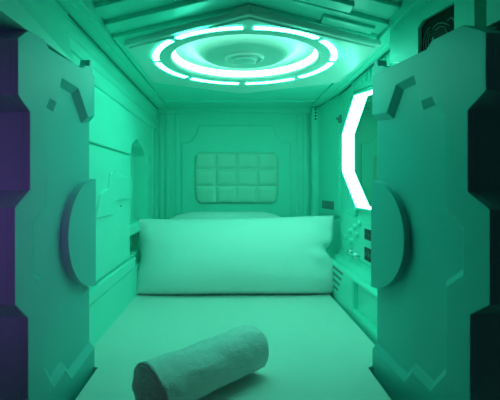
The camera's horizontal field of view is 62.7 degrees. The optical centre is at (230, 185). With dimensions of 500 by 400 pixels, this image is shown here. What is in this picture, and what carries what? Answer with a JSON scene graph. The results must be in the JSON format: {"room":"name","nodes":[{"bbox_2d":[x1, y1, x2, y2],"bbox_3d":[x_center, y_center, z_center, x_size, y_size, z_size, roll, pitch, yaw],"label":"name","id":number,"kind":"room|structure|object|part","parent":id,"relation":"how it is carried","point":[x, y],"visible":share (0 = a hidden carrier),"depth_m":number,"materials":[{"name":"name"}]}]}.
{"room":"sleeping pod","nodes":[
{"label":"sleeping pod","id":0,"kind":"room"},
{"bbox_2d":[68,17,156,345],"bbox_3d":[-0.552,0.040,1.897,0.156,1.320,1.594,0,0,0],"label":"wall","id":1,"kind":"structure","parent":0,"point":[123,125],"depth_m":1.72,"materials":[{"name":"plastic"}]},
{"bbox_2d":[0,0,73,62],"bbox_3d":[-0.539,-0.441,0.940,0.161,0.166,0.520,0,0,0],"label":"trim","id":2,"kind":"structure","parent":1,"relation":"attached to","point":[46,19],"depth_m":1.02,"materials":[{"name":"plastic"}]},
{"bbox_2d":[0,30,95,399],"bbox_3d":[-0.511,0.146,1.096,0.132,1.068,0.383,0,0,7],"label":"door","id":3,"kind":"structure","parent":1,"relation":"in","point":[48,195],"depth_m":1.01,"materials":[{"name":"plastic"}]},
{"bbox_3d":[-0.492,0.100,1.645,0.015,0.490,0.650,0,0,0],"label":"panel","id":4,"kind":"part","parent":1,"relation":"part of","materials":[{"name":"plastic"}]},
{"bbox_3d":[-0.512,-0.443,1.907,0.066,0.162,1.574,0,0,0],"label":"cornice","id":5,"kind":"part","parent":1,"relation":"part of","materials":[{"name":"plastic"}]},
{"bbox_3d":[-0.490,0.554,1.960,0.020,0.292,1.280,0,0,0],"label":"skirting panel","id":6,"kind":"part","parent":1,"relation":"part of","materials":[{"name":"plastic"}]},
{"bbox_3d":[-0.489,-0.252,1.745,0.021,0.201,0.849,0,0,0],"label":"arched panel","id":7,"kind":"part","parent":1,"relation":"part of","materials":[{"name":"plastic"}]},
{"bbox_3d":[-0.533,0.217,2.178,0.090,0.055,0.400,0,0,0],"label":"niche sill","id":8,"kind":"part","parent":1,"relation":"part of","materials":[{"name":"plastic"}]},
{"bbox_3d":[-0.490,-0.065,2.493,0.019,0.830,0.215,0,0,0],"label":"corner panel","id":9,"kind":"part","parent":1,"relation":"part of","materials":[{"name":"plastic"}]},
{"bbox_2d":[155,107,310,218],"bbox_3d":[0.070,0.040,2.704,1.380,1.320,0.080,0,0,0],"label":"wall","id":10,"kind":"structure","parent":0,"point":[181,134],"depth_m":2.67,"materials":[{"name":"plastic"}]},
{"bbox_3d":[0.060,-0.499,2.676,1.080,0.042,0.025,0,0,0],"label":"rail","id":11,"kind":"part","parent":10,"relation":"part of","materials":[{"name":"plastic"}]},
{"bbox_3d":[0.033,0.052,2.683,0.710,0.895,0.022,0,0,0],"label":"raised panel","id":12,"kind":"part","parent":10,"relation":"part of","materials":[{"name":"plastic"}]},
{"bbox_2d":[195,152,277,202],"bbox_3d":[0.036,-0.052,2.657,0.543,0.331,0.030,0,0,0],"label":"cushion","id":13,"kind":"object","parent":10,"relation":"attached to","point":[220,177],"visible":1,"depth_m":2.65,"materials":[{"name":"teal leather"}]},
{"bbox_2d":[55,0,430,108],"bbox_3d":[0.035,-0.570,1.747,1.270,0.141,1.934,0,0,0],"label":"ceiling","id":14,"kind":"structure","parent":0,"point":[107,23],"depth_m":1.30,"materials":[{"name":"plastic"}]},
{"bbox_2d":[124,4,380,93],"bbox_3d":[0.075,-0.507,1.665,0.899,0.056,0.997,0,0,0],"label":"ceiling lamp","id":15,"kind":"object","parent":14,"relation":"attached to","point":[250,48],"visible":1,"depth_m":1.53,"materials":[{"name":"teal plastic"}]},
{"bbox_3d":[0.052,-0.516,1.587,0.540,0.038,0.540,0,0,0],"label":"dish","id":16,"kind":"part","parent":15,"relation":"part of","materials":[{"name":"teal plastic"}]},
{"bbox_2d":[310,51,396,344],"bbox_3d":[0.593,0.040,1.967,0.155,1.320,1.434,0,0,0],"label":"wall","id":17,"kind":"structure","parent":0,"point":[354,293],"depth_m":2.21,"materials":[{"name":"plastic"}]},
{"bbox_2d":[322,200,333,209],"bbox_3d":[0.570,0.112,2.425,0.009,0.047,0.197,0,0,-6],"label":"wall switch","id":18,"kind":"object","parent":17,"relation":"attached to","point":[325,204],"visible":1,"depth_m":2.40,"materials":[{"name":"teal plastic"}]},
{"bbox_2d":[336,115,341,122],"bbox_3d":[0.585,-0.365,2.235,0.030,0.040,0.030,0,0,0],"label":"wall hook","id":19,"kind":"object","parent":17,"relation":"attached to","point":[339,118],"visible":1,"depth_m":2.22,"materials":[{"name":"teal plastic"}]},
{"bbox_3d":[0.598,0.546,1.997,0.145,0.308,1.374,0,0,0],"label":"panel","id":20,"kind":"part","parent":17,"relation":"part of","materials":[{"name":"plastic"}]},
{"bbox_3d":[0.577,0.369,1.785,0.047,0.045,0.930,0,0,0],"label":"ledge trim","id":21,"kind":"part","parent":17,"relation":"part of","materials":[{"name":"plastic"}]},
{"bbox_2d":[341,212,370,265],"bbox_3d":[0.575,0.238,1.765,0.057,0.205,0.869,0,0,0],"label":"control panel","id":22,"kind":"object","parent":17,"relation":"attached to","point":[356,235],"visible":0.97,"depth_m":1.89,"materials":[{"name":"plastic"}]},
{"bbox_3d":[0.567,0.321,1.985,0.041,0.040,0.037,0,0,0],"label":"knob","id":23,"kind":"part","parent":22,"relation":"part of","materials":[{"name":"silver metal"}]},
{"bbox_3d":[0.567,0.321,1.885,0.041,0.040,0.037,0,0,0],"label":"knob","id":24,"kind":"part","parent":22,"relation":"part of","materials":[{"name":"silver metal"}]},
{"bbox_2d":[364,247,370,262],"bbox_3d":[0.589,0.294,1.742,0.007,0.056,0.115,0,0,0],"label":"socket","id":25,"kind":"object","parent":22,"relation":"attached to","point":[367,250],"depth_m":1.76,"materials":[{"name":"black"}]},
{"bbox_2d":[364,229,370,240],"bbox_3d":[0.589,0.209,1.742,0.007,0.046,0.115,0,0,0],"label":"socket","id":26,"kind":"object","parent":22,"relation":"attached to","point":[367,232],"depth_m":1.76,"materials":[{"name":"black plastic"}]},
{"bbox_2d":[341,87,376,216],"bbox_3d":[0.605,-0.148,1.764,0.046,0.586,0.833,0,0,0],"label":"vanity mirror","id":27,"kind":"object","parent":17,"relation":"attached to","point":[359,131],"visible":0.5,"depth_m":1.95,"materials":[{"name":"white mirror"}]},
{"bbox_2d":[349,94,376,205],"bbox_3d":[0.624,-0.166,1.762,0.008,0.527,0.797,0,0,0],"label":"mirror glass","id":28,"kind":"object","parent":27,"relation":"attached to","point":[362,124],"depth_m":1.92,"materials":[{"name":"white"}]},
{"bbox_3d":[0.599,-0.463,1.684,0.022,0.075,0.749,0,0,0],"label":"plate","id":29,"kind":"part","parent":17,"relation":"part of","materials":[{"name":"plastic"}]},
{"bbox_2d":[371,25,499,399],"bbox_3d":[0.547,0.146,1.075,0.132,1.068,0.443,0,0,-12],"label":"door","id":30,"kind":"structure","parent":17,"relation":"in","point":[435,194],"depth_m":1.00,"materials":[{"name":"plastic"}]},
{"bbox_2d":[422,5,453,50],"bbox_3d":[0.559,-0.418,1.099,0.012,0.105,0.161,0,0,-8],"label":"vent","id":31,"kind":"object","parent":17,"relation":"attached to","point":[442,23],"visible":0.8,"depth_m":1.10,"materials":[{"name":"black metal"}]},
{"bbox_2d":[390,0,499,62],"bbox_3d":[0.622,-0.446,1.003,0.122,0.176,0.670,0,0,-9],"label":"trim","id":32,"kind":"structure","parent":17,"relation":"attached to","point":[405,37],"depth_m":1.11,"materials":[{"name":"plastic"}]},
{"bbox_3d":[0.651,-0.446,0.818,0.119,0.176,0.296,0,0,-8],"label":"frame post","id":33,"kind":"part","parent":32,"relation":"part of","materials":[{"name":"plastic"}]},
{"bbox_3d":[0.060,0.730,1.707,1.560,0.060,2.014,0,0,0],"label":"floor","id":34,"kind":"structure","parent":0,"visible":0},
{"bbox_2d":[75,294,390,399],"bbox_3d":[0.011,0.630,1.740,1.002,0.140,1.760,0,0,0],"label":"mattress","id":35,"kind":"object","parent":34,"relation":"on","point":[317,351],"visible":0.55,"depth_m":1.47,"materials":[{"name":"white"}]},
{"bbox_2d":[132,324,268,399],"bbox_3d":[-0.069,0.489,1.115,0.147,0.135,0.394,0,0,44],"label":"bolster pillow","id":36,"kind":"object","parent":35,"relation":"on","point":[192,372],"visible":1,"depth_m":1.04,"materials":[{"name":"white fabric"}]},
{"bbox_2d":[170,211,278,218],"bbox_3d":[-0.030,0.343,2.520,0.762,0.370,0.171,0,0,3],"label":"pillow","id":37,"kind":"object","parent":35,"relation":"on","point":[199,214],"visible":0.12,"depth_m":2.53,"materials":[{"name":"white fabric"}]},
{"bbox_2d":[137,215,333,294],"bbox_3d":[0.030,0.358,2.151,1.071,0.398,0.261,0,0,-1],"label":"pillow","id":38,"kind":"object","parent":35,"relation":"on","point":[277,255],"visible":0.99,"depth_m":2.07,"materials":[{"name":"white fabric"}]}
]}

